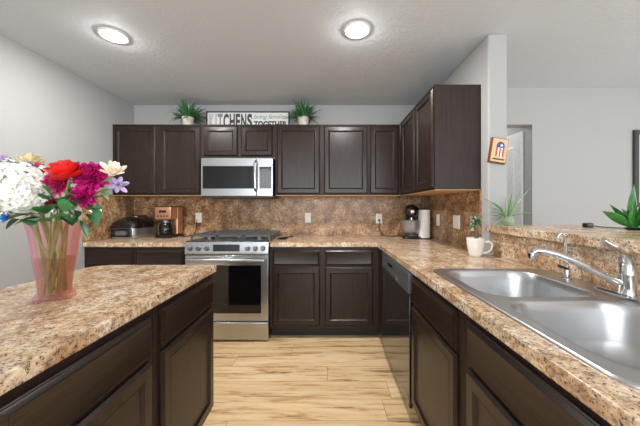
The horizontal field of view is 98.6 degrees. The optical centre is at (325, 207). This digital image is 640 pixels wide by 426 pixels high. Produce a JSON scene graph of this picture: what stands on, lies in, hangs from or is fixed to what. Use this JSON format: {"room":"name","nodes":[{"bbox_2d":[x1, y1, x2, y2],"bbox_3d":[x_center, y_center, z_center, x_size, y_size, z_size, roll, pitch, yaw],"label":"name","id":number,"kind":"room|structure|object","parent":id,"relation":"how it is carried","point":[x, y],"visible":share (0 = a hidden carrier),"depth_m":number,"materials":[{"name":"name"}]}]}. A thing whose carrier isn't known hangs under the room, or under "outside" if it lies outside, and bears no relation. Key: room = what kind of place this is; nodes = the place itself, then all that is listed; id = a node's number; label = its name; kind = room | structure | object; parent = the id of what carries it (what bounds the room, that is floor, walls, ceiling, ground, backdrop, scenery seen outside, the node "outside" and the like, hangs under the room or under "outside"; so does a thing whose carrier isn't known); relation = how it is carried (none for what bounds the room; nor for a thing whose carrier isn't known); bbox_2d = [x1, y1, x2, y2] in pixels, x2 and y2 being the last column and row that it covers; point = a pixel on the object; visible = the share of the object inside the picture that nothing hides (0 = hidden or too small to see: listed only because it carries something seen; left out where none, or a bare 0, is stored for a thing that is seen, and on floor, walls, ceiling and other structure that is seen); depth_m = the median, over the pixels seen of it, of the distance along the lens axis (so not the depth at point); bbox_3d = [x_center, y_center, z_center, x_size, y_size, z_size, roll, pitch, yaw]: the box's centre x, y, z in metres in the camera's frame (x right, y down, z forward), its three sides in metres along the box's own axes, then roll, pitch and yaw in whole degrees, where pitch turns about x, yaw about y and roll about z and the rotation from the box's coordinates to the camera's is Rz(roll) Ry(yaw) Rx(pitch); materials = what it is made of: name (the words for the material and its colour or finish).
{"room":"kitchen","nodes":[
{"label":"kitchen","id":0,"kind":"room"},
{"bbox_2d":[0,34,133,288],"bbox_3d":[-2.340,0.007,0.340,0.100,2.465,6.080,0,0,0],"label":"wall","id":1,"kind":"structure","parent":0,"point":[49,111],"depth_m":2.24,"materials":[{"name":"grey paint"}]},
{"bbox_2d":[82,194,133,242],"bbox_3d":[-2.287,0.091,2.926,0.006,0.467,0.693,0,0,0],"label":"backsplash","id":2,"kind":"structure","parent":1,"relation":"attached to","point":[117,207],"depth_m":2.87,"materials":[{"name":"brown stone"}]},
{"bbox_2d":[134,105,415,235],"bbox_3d":[-0.575,0.007,3.330,3.430,2.465,0.100,0,0,0],"label":"wall","id":3,"kind":"structure","parent":0,"point":[143,114],"depth_m":3.28,"materials":[{"name":"grey paint"}]},
{"bbox_2d":[112,124,202,196],"bbox_3d":[-1.805,-0.513,3.104,0.966,0.763,0.346,0,0,0],"label":"upper cabinet","id":4,"kind":"object","parent":3,"relation":"attached to","point":[161,160],"visible":0.9,"depth_m":2.94,"materials":[{"name":"brown wood"}]},
{"bbox_2d":[167,99,207,123],"bbox_3d":[-1.548,-1.058,3.107,0.476,0.324,0.443,0,0,0],"label":"potted plant","id":5,"kind":"object","parent":4,"relation":"on","point":[188,116],"visible":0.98,"depth_m":3.05,"materials":[{"name":"green plant"}]},
{"bbox_2d":[203,124,275,159],"bbox_3d":[-0.933,-0.715,3.104,0.778,0.360,0.346,0,0,0],"label":"upper cabinet","id":6,"kind":"object","parent":3,"relation":"attached to","point":[219,140],"visible":0.89,"depth_m":2.94,"materials":[{"name":"brown wood"}]},
{"bbox_2d":[201,158,278,198],"bbox_3d":[-0.934,-0.318,3.047,0.756,0.420,0.446,0,0,0],"label":"microwave","id":7,"kind":"object","parent":6,"relation":"attached to","point":[221,178],"visible":1,"depth_m":2.88,"materials":[{"name":"grey metal"}]},
{"bbox_2d":[206,111,289,123],"bbox_3d":[-0.914,-1.013,3.224,0.974,0.235,0.022,0,0,0],"label":"wall sign","id":8,"kind":"object","parent":6,"relation":"attached to","point":[214,117],"visible":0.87,"depth_m":3.22,"materials":[{"name":"white wood"}]},
{"bbox_2d":[134,196,420,234],"bbox_3d":[-0.575,0.091,3.277,3.417,0.467,0.006,0,0,0],"label":"backsplash","id":9,"kind":"structure","parent":3,"relation":"attached to","point":[329,215],"depth_m":3.27,"materials":[{"name":"brown stone"}]},
{"bbox_2d":[196,213,201,222],"bbox_3d":[-1.515,0.115,3.269,0.072,0.116,0.008,0,0,0],"label":"outlet","id":10,"kind":"object","parent":9,"relation":"attached to","point":[198,215],"visible":1,"depth_m":3.27,"materials":[{"name":"white plastic"}]},
{"bbox_2d":[305,213,310,222],"bbox_3d":[-0.215,0.115,3.269,0.072,0.116,0.008,0,0,0],"label":"outlet","id":11,"kind":"object","parent":9,"relation":"attached to","point":[307,215],"visible":1,"depth_m":3.27,"materials":[{"name":"white plastic"}]},
{"bbox_2d":[376,214,381,222],"bbox_3d":[0.630,0.125,3.259,0.072,0.116,0.028,0,0,0],"label":"outlet","id":12,"kind":"object","parent":9,"relation":"attached to","point":[378,216],"visible":1,"depth_m":3.27,"materials":[{"name":"white plastic"}]},
{"bbox_2d":[275,124,368,196],"bbox_3d":[-0.042,-0.513,3.104,1.000,0.763,0.346,0,0,0],"label":"upper cabinet","id":13,"kind":"object","parent":3,"relation":"attached to","point":[313,160],"visible":1,"depth_m":2.94,"materials":[{"name":"brown wood"}]},
{"bbox_2d":[284,99,320,123],"bbox_3d":[-0.262,-1.061,3.091,0.448,0.331,0.414,0,0,-12],"label":"potted plant","id":14,"kind":"object","parent":13,"relation":"on","point":[303,114],"visible":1,"depth_m":3.04,"materials":[{"name":"green plant"}]},
{"bbox_2d":[366,124,399,196],"bbox_3d":[0.627,-0.513,3.104,0.335,0.763,0.346,0,0,0],"label":"upper cabinet","id":15,"kind":"object","parent":3,"relation":"attached to","point":[384,139],"visible":0.92,"depth_m":2.94,"materials":[{"name":"brown wood"}]},
{"bbox_2d":[202,331,421,425],"bbox_3d":[1.105,1.265,0.950,6.990,0.050,7.300,0,0,0],"label":"floor","id":16,"kind":"structure","parent":0,"point":[279,380],"depth_m":1.92,"materials":[{"name":"brown wood"}]},
{"bbox_2d":[0,309,151,425],"bbox_3d":[-0.938,0.804,0.762,0.621,0.872,0.530,0,0,0],"label":"base cabinet","id":17,"kind":"object","parent":16,"relation":"on","point":[108,381],"visible":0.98,"depth_m":0.76,"materials":[{"name":"brown wood"}]},
{"bbox_2d":[85,247,186,267],"bbox_3d":[-1.805,0.804,2.929,0.962,0.872,0.691,0,0,0],"label":"base cabinet","id":18,"kind":"object","parent":16,"relation":"on","point":[94,256],"visible":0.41,"depth_m":2.58,"materials":[{"name":"brown wood"}]},
{"bbox_2d":[83,235,201,246],"bbox_3d":[-1.794,0.346,2.926,0.979,0.040,0.693,0,0,0],"label":"countertop","id":19,"kind":"structure","parent":18,"relation":"on","point":[179,241],"depth_m":2.60,"materials":[{"name":"stone"}]},
{"bbox_2d":[110,215,155,238],"bbox_3d":[-2.121,0.203,3.025,0.284,0.245,0.415,0,0,4],"label":"countertop grill","id":20,"kind":"object","parent":19,"relation":"on","point":[130,226],"visible":0.96,"depth_m":2.90,"materials":[{"name":"silver metal"}]},
{"bbox_2d":[154,206,196,237],"bbox_3d":[-1.701,0.153,3.119,0.343,0.346,0.306,0,0,0],"label":"coffee maker","id":21,"kind":"object","parent":19,"relation":"on","point":[171,226],"visible":0.97,"depth_m":3.00,"materials":[{"name":"brown plastic"}]},
{"bbox_2d":[152,274,212,425],"bbox_3d":[-0.938,0.804,1.295,0.621,0.872,0.530,0,0,0],"label":"base cabinet","id":22,"kind":"object","parent":16,"relation":"on","point":[182,325],"visible":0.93,"depth_m":1.24,"materials":[{"name":"brown wood"}]},
{"bbox_2d":[0,265,215,395],"bbox_3d":[-0.973,0.346,0.730,0.685,0.040,1.700,0,0,0],"label":"countertop","id":23,"kind":"structure","parent":22,"relation":"on","point":[38,331],"depth_m":0.90,"materials":[{"name":"stone"}]},
{"bbox_3d":[-0.985,0.188,1.000,0.161,0.276,0.161,0,0,0],"label":"glass vase","id":24,"kind":"object","parent":23,"relation":"on","visible":0},
{"bbox_2d":[0,212,48,289],"bbox_3d":[-1.022,0.153,0.944,0.038,0.302,0.130,0,0,22],"label":"flower","id":25,"kind":"object","parent":24,"relation":"in","point":[2,217],"visible":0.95,"depth_m":0.96,"materials":[{"name":"green plant"}]},
{"bbox_2d":[0,158,57,284],"bbox_3d":[-1.068,0.068,0.949,0.229,0.472,0.204,0,0,-7],"label":"hydrangea","id":26,"kind":"object","parent":24,"relation":"in","point":[20,184],"visible":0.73,"depth_m":0.90,"materials":[{"name":"white plant"}]},
{"bbox_2d":[3,193,55,289],"bbox_3d":[-1.017,0.127,0.927,0.132,0.354,0.145,0,0,-36],"label":"stem","id":27,"kind":"object","parent":24,"relation":"in","point":[12,221],"visible":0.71,"depth_m":0.92,"materials":[{"name":"green plant"}]},
{"bbox_2d":[0,154,59,285],"bbox_3d":[-1.127,0.050,1.044,0.278,0.509,0.067,0,0,3],"label":"flower","id":28,"kind":"object","parent":24,"relation":"in","point":[2,157],"visible":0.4,"depth_m":1.03,"materials":[{"name":"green plant"}]},
{"bbox_2d":[12,153,64,284],"bbox_3d":[-1.077,0.048,1.021,0.188,0.513,0.105,0,0,25],"label":"chrysanthemum","id":29,"kind":"object","parent":24,"relation":"in","point":[26,156],"visible":0.38,"depth_m":1.02,"materials":[{"name":"yellow plant"}]},
{"bbox_2d":[27,162,58,271],"bbox_3d":[-1.038,0.068,0.995,0.133,0.473,0.059,0,0,-19],"label":"carnation","id":30,"kind":"object","parent":24,"relation":"in","point":[37,163],"visible":0.09,"depth_m":1.00,"materials":[{"name":"green plant"}]},
{"bbox_2d":[26,169,66,290],"bbox_3d":[-0.994,0.080,0.981,0.077,0.449,0.074,0,0,0],"label":"carnation","id":31,"kind":"object","parent":24,"relation":"in","point":[43,171],"visible":0.23,"depth_m":0.97,"materials":[{"name":"green plant"}]},
{"bbox_2d":[20,185,78,274],"bbox_3d":[-0.929,0.114,0.913,0.212,0.380,0.109,0,0,16],"label":"stem","id":32,"kind":"object","parent":24,"relation":"in","point":[45,209],"visible":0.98,"depth_m":0.89,"materials":[{"name":"green plant"}]},
{"bbox_2d":[44,198,58,281],"bbox_3d":[-0.972,0.134,0.960,0.097,0.342,0.037,0,0,15],"label":"stem","id":33,"kind":"object","parent":24,"relation":"in","point":[52,200],"visible":0.57,"depth_m":0.96,"materials":[{"name":"green plant"}]},
{"bbox_2d":[30,199,75,292],"bbox_3d":[-0.915,0.135,0.927,0.184,0.339,0.106,0,0,0],"label":"stem","id":34,"kind":"object","parent":24,"relation":"in","point":[63,204],"visible":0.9,"depth_m":0.92,"materials":[{"name":"green plant"}]},
{"bbox_2d":[42,173,71,289],"bbox_3d":[-0.947,0.085,0.966,0.102,0.438,0.074,0,0,38],"label":"carnation","id":35,"kind":"object","parent":24,"relation":"in","point":[59,188],"visible":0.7,"depth_m":0.96,"materials":[{"name":"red plant"}]},
{"bbox_2d":[42,159,84,293],"bbox_3d":[-0.897,0.070,0.945,0.195,0.468,0.107,0,0,44],"label":"rose","id":36,"kind":"object","parent":24,"relation":"in","point":[61,169],"visible":0.98,"depth_m":0.90,"materials":[{"name":"red plant"}]},
{"bbox_2d":[49,187,93,293],"bbox_3d":[-0.896,0.115,0.948,0.173,0.377,0.107,0,0,13],"label":"stem","id":37,"kind":"object","parent":24,"relation":"in","point":[76,213],"visible":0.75,"depth_m":0.94,"materials":[{"name":"green plant"}]},
{"bbox_2d":[47,184,96,293],"bbox_3d":[-0.896,0.107,0.960,0.173,0.394,0.062,0,0,13],"label":"dahlia","id":38,"kind":"object","parent":24,"relation":"in","point":[80,194],"visible":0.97,"depth_m":0.96,"materials":[{"name":"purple plant"}]},
{"bbox_2d":[51,196,101,293],"bbox_3d":[-0.874,0.130,0.953,0.204,0.348,0.072,0,0,6],"label":"stem","id":39,"kind":"object","parent":24,"relation":"in","point":[95,217],"visible":0.89,"depth_m":0.95,"materials":[{"name":"green plant"}]},
{"bbox_2d":[55,161,110,292],"bbox_3d":[-0.870,0.070,0.964,0.190,0.468,0.094,0,0,0],"label":"dahlia","id":40,"kind":"object","parent":24,"relation":"in","point":[92,176],"visible":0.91,"depth_m":0.96,"materials":[{"name":"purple plant"}]},
{"bbox_2d":[59,183,128,292],"bbox_3d":[-0.818,0.109,0.974,0.283,0.390,0.045,0,0,14],"label":"stem","id":41,"kind":"object","parent":24,"relation":"in","point":[104,194],"visible":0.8,"depth_m":0.97,"materials":[{"name":"green plant"}]},
{"bbox_2d":[61,160,126,291],"bbox_3d":[-0.831,0.068,0.959,0.260,0.471,0.069,0,0,2],"label":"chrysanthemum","id":42,"kind":"object","parent":24,"relation":"in","point":[112,168],"visible":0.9,"depth_m":0.97,"materials":[{"name":"white plant"}]},
{"bbox_2d":[62,177,128,291],"bbox_3d":[-0.829,0.098,0.960,0.266,0.413,0.052,0,0,7],"label":"alstroemeria","id":43,"kind":"object","parent":24,"relation":"in","point":[119,180],"visible":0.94,"depth_m":0.97,"materials":[{"name":"purple plant"}]},
{"bbox_2d":[185,230,280,339],"bbox_3d":[-0.916,0.748,2.869,0.776,0.984,0.789,0,0,0],"label":"gas range","id":44,"kind":"object","parent":16,"relation":"on","point":[241,258],"visible":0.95,"depth_m":2.54,"materials":[{"name":"grey metal"}]},
{"bbox_2d":[194,234,280,241],"bbox_3d":[-0.916,0.320,2.932,0.776,0.028,0.663,0,0,0],"label":"cooktop","id":45,"kind":"object","parent":44,"relation":"in","point":[275,236],"depth_m":2.67,"materials":[{"name":"metal"}]},
{"bbox_2d":[270,247,378,334],"bbox_3d":[-0.008,0.804,2.929,1.040,0.872,0.691,0,0,0],"label":"base cabinet","id":46,"kind":"object","parent":16,"relation":"on","point":[314,290],"visible":0.98,"depth_m":2.60,"materials":[{"name":"brown wood"}]},
{"bbox_2d":[379,249,382,337],"bbox_3d":[0.513,0.754,2.475,0.033,0.772,0.255,0,0,0],"label":"strip","id":47,"kind":"object","parent":46,"relation":"attached to","point":[380,250],"visible":0.29,"depth_m":2.51,"materials":[{"name":"brown wood"}]},
{"bbox_2d":[270,235,639,425],"bbox_3d":[0.313,0.346,1.437,1.682,0.040,3.673,0,0,0],"label":"countertop","id":48,"kind":"structure","parent":46,"relation":"on","point":[616,402],"depth_m":0.83,"materials":[{"name":"stone"}]},
{"bbox_2d":[278,236,293,239],"bbox_3d":[-0.418,0.307,2.862,0.168,0.037,0.078,0,0,-8],"label":"spoon rest","id":49,"kind":"object","parent":48,"relation":"on","point":[280,238],"visible":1,"depth_m":2.85,"materials":[{"name":"black plastic"}]},
{"bbox_2d":[379,204,420,238],"bbox_3d":[0.821,0.142,3.049,0.456,0.366,0.361,0,0,12],"label":"stand mixer","id":50,"kind":"object","parent":48,"relation":"on","point":[410,226],"visible":0.97,"depth_m":2.89,"materials":[{"name":"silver metal"}]},
{"bbox_2d":[399,219,420,235],"bbox_3d":[0.913,0.211,2.971,0.246,0.168,0.226,0,0,0],"label":"bowl","id":51,"kind":"object","parent":50,"relation":"on","point":[411,227],"depth_m":2.89,"materials":[{"name":"silver metal"}]},
{"bbox_2d":[418,208,430,238],"bbox_3d":[1.045,0.165,2.930,0.140,0.322,0.140,0,0,0],"label":"paper towel roll","id":52,"kind":"object","parent":48,"relation":"on","point":[424,215],"visible":0.85,"depth_m":2.88,"materials":[{"name":"white paper"}]},
{"bbox_2d":[466,215,493,256],"bbox_3d":[1.032,0.184,1.861,0.153,0.283,0.116,0,0,0],"label":"planter","id":53,"kind":"object","parent":48,"relation":"on","point":[475,245],"visible":1,"depth_m":1.83,"materials":[{"name":"white ceramic"}]},
{"bbox_2d":[433,268,639,388],"bbox_3d":[0.840,0.412,0.967,0.590,0.186,0.977,0,0,0],"label":"double sink","id":54,"kind":"object","parent":48,"relation":"in","point":[601,329],"visible":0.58,"depth_m":0.94,"materials":[{"name":"silver metal"}]},
{"bbox_2d":[556,232,571,279],"bbox_3d":[1.072,0.214,1.242,0.073,0.212,0.038,0,0,-9],"label":"water tap","id":55,"kind":"object","parent":48,"relation":"on","point":[566,270],"visible":0.98,"depth_m":1.24,"materials":[{"name":"silver metal"}]},
{"bbox_2d":[527,239,639,302],"bbox_3d":[0.941,0.214,0.990,0.344,0.212,0.220,0,0,0],"label":"kitchen faucet","id":56,"kind":"object","parent":48,"relation":"on","point":[626,282],"visible":1,"depth_m":0.99,"materials":[{"name":"silver metal"}]},
{"bbox_2d":[382,252,412,408],"bbox_3d":[0.777,0.806,1.968,0.616,0.868,0.746,0,0,0],"label":"dishwasher","id":57,"kind":"object","parent":16,"relation":"on","point":[397,280],"visible":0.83,"depth_m":1.82,"materials":[{"name":"black metal"}]},
{"bbox_2d":[412,274,464,425],"bbox_3d":[0.804,0.804,1.294,0.641,0.872,0.592,0,0,0],"label":"base cabinet","id":58,"kind":"object","parent":16,"relation":"on","point":[438,326],"visible":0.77,"depth_m":1.22,"materials":[{"name":"brown wood"}]},
{"bbox_2d":[465,314,611,425],"bbox_3d":[0.804,0.804,0.497,0.641,0.872,0.998,0,0,0],"label":"base cabinet","id":59,"kind":"object","parent":16,"relation":"on","point":[502,388],"visible":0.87,"depth_m":0.74,"materials":[{"name":"brown wood"}]},
{"bbox_2d":[0,0,639,104],"bbox_3d":[1.105,-1.255,0.950,6.990,0.060,7.300,0,0,0],"label":"ceiling","id":60,"kind":"structure","parent":0,"point":[199,52],"depth_m":2.06,"materials":[{"name":"white paint"}]},
{"bbox_2d":[97,27,129,43],"bbox_3d":[-1.507,-1.220,1.954,0.184,0.008,0.184,0,0,0],"label":"recessed light","id":61,"kind":"object","parent":60,"relation":"in","point":[110,34],"visible":1,"depth_m":1.94,"materials":[{"name":"white glass"}]},
{"bbox_2d":[344,21,369,38],"bbox_3d":[0.213,-1.220,1.894,0.184,0.008,0.184,0,0,0],"label":"recessed light","id":62,"kind":"object","parent":60,"relation":"in","point":[357,28],"visible":1,"depth_m":1.88,"materials":[{"name":"white glass"}]},
{"bbox_2d":[435,34,506,254],"bbox_3d":[1.208,0.007,3.215,0.135,2.465,2.570,0,0,0],"label":"wall","id":63,"kind":"structure","parent":0,"point":[486,66],"depth_m":1.93,"materials":[{"name":"grey paint"}]},
{"bbox_2d":[400,85,480,195],"bbox_3d":[0.959,-0.519,2.485,0.359,0.775,0.930,0,0,0],"label":"upper cabinet","id":64,"kind":"object","parent":63,"relation":"attached to","point":[441,135],"visible":1,"depth_m":2.02,"materials":[{"name":"brown wood"}]},
{"bbox_2d":[421,189,481,247],"bbox_3d":[1.137,0.091,2.644,0.006,0.467,1.258,0,0,0],"label":"backsplash","id":65,"kind":"structure","parent":63,"relation":"attached to","point":[464,204],"depth_m":2.45,"materials":[{"name":"brown stone"}]},
{"bbox_2d":[436,214,439,225],"bbox_3d":[1.129,0.120,2.780,0.009,0.116,0.072,0,0,0],"label":"light switch","id":66,"kind":"object","parent":65,"relation":"attached to","point":[437,215],"visible":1,"depth_m":2.76,"materials":[{"name":"white plastic"}]},
{"bbox_2d":[453,215,459,228],"bbox_3d":[1.129,0.120,2.385,0.009,0.116,0.120,0,0,0],"label":"light switch","id":67,"kind":"object","parent":65,"relation":"attached to","point":[456,218],"visible":1,"depth_m":2.37,"materials":[{"name":"white plastic"}]},
{"bbox_2d":[470,216,475,230],"bbox_3d":[1.129,0.120,2.115,0.008,0.116,0.072,0,0,0],"label":"outlet","id":68,"kind":"object","parent":65,"relation":"attached to","point":[472,228],"visible":0.38,"depth_m":2.13,"materials":[{"name":"white plastic"}]},
{"bbox_2d":[487,137,508,164],"bbox_3d":[1.200,-0.398,1.915,0.142,0.191,0.028,0,0,0],"label":"wall plaque","id":69,"kind":"object","parent":63,"relation":"attached to","point":[498,148],"visible":1,"depth_m":1.90,"materials":[{"name":"brown wood"}]},
{"bbox_2d":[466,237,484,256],"bbox_3d":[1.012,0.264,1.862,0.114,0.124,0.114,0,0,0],"label":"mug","id":70,"kind":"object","parent":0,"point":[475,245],"depth_m":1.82,"materials":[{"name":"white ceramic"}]},
{"bbox_2d":[507,128,523,136],"bbox_3d":[2.172,0.007,3.660,0.055,2.465,1.480,0,0,0],"label":"wall","id":71,"kind":"structure","parent":0,"point":[510,131],"depth_m":3.15,"materials":[{"name":"grey paint"}]},
{"bbox_2d":[507,131,523,224],"bbox_3d":[2.067,0.205,3.325,0.100,2.050,0.790,0,0,0],"label":"door","id":72,"kind":"structure","parent":71,"relation":"in","point":[515,152],"depth_m":3.01,"materials":[{"name":"white paint"}]},
{"bbox_2d":[507,88,639,227],"bbox_3d":[2.888,0.007,2.860,3.225,2.465,0.120,0,0,0],"label":"wall","id":73,"kind":"structure","parent":0,"point":[578,141],"depth_m":2.80,"materials":[{"name":"grey paint"}]},
{"bbox_2d":[632,130,639,206],"bbox_3d":[3.420,-0.400,2.784,0.600,0.780,0.030,0,0,0],"label":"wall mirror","id":74,"kind":"object","parent":73,"relation":"attached to","point":[635,133],"visible":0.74,"depth_m":2.77,"materials":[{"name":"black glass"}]},
{"bbox_3d":[1.231,0.703,0.365,0.139,1.075,3.130,0,0,0],"label":"wall","id":75,"kind":"structure","parent":0,"visible":0},
{"bbox_2d":[485,225,639,253],"bbox_3d":[1.417,0.141,0.764,0.605,0.046,2.328,0,0,0],"label":"bar ledge","id":76,"kind":"object","parent":75,"relation":"on","point":[628,240],"visible":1,"depth_m":1.35,"materials":[{"name":"stone"}]},
{"bbox_2d":[479,186,531,224],"bbox_3d":[1.217,-0.011,1.847,0.374,0.258,0.190,0,0,0],"label":"plant","id":77,"kind":"object","parent":76,"relation":"on","point":[506,220],"visible":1,"depth_m":1.83,"materials":[{"name":"green plant"}]},
{"bbox_2d":[582,223,624,228],"bbox_3d":[1.657,0.104,1.605,0.062,0.026,0.233,0,0,-35],"label":"power adapter","id":78,"kind":"object","parent":76,"relation":"on","point":[583,224],"visible":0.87,"depth_m":1.66,"materials":[{"name":"black plastic"}]},
{"bbox_2d":[602,186,639,229],"bbox_3d":[1.641,-0.004,1.496,0.363,0.244,0.148,0,0,0],"label":"leafy plant","id":79,"kind":"object","parent":76,"relation":"on","point":[630,218],"visible":1,"depth_m":1.47,"materials":[{"name":"green plant"}]},
{"bbox_2d":[491,232,639,294],"bbox_3d":[1.158,0.245,0.764,0.006,0.159,2.329,0,0,0],"label":"backsplash","id":80,"kind":"structure","parent":75,"relation":"attached to","point":[515,248],"depth_m":1.35,"materials":[{"name":"stone"}]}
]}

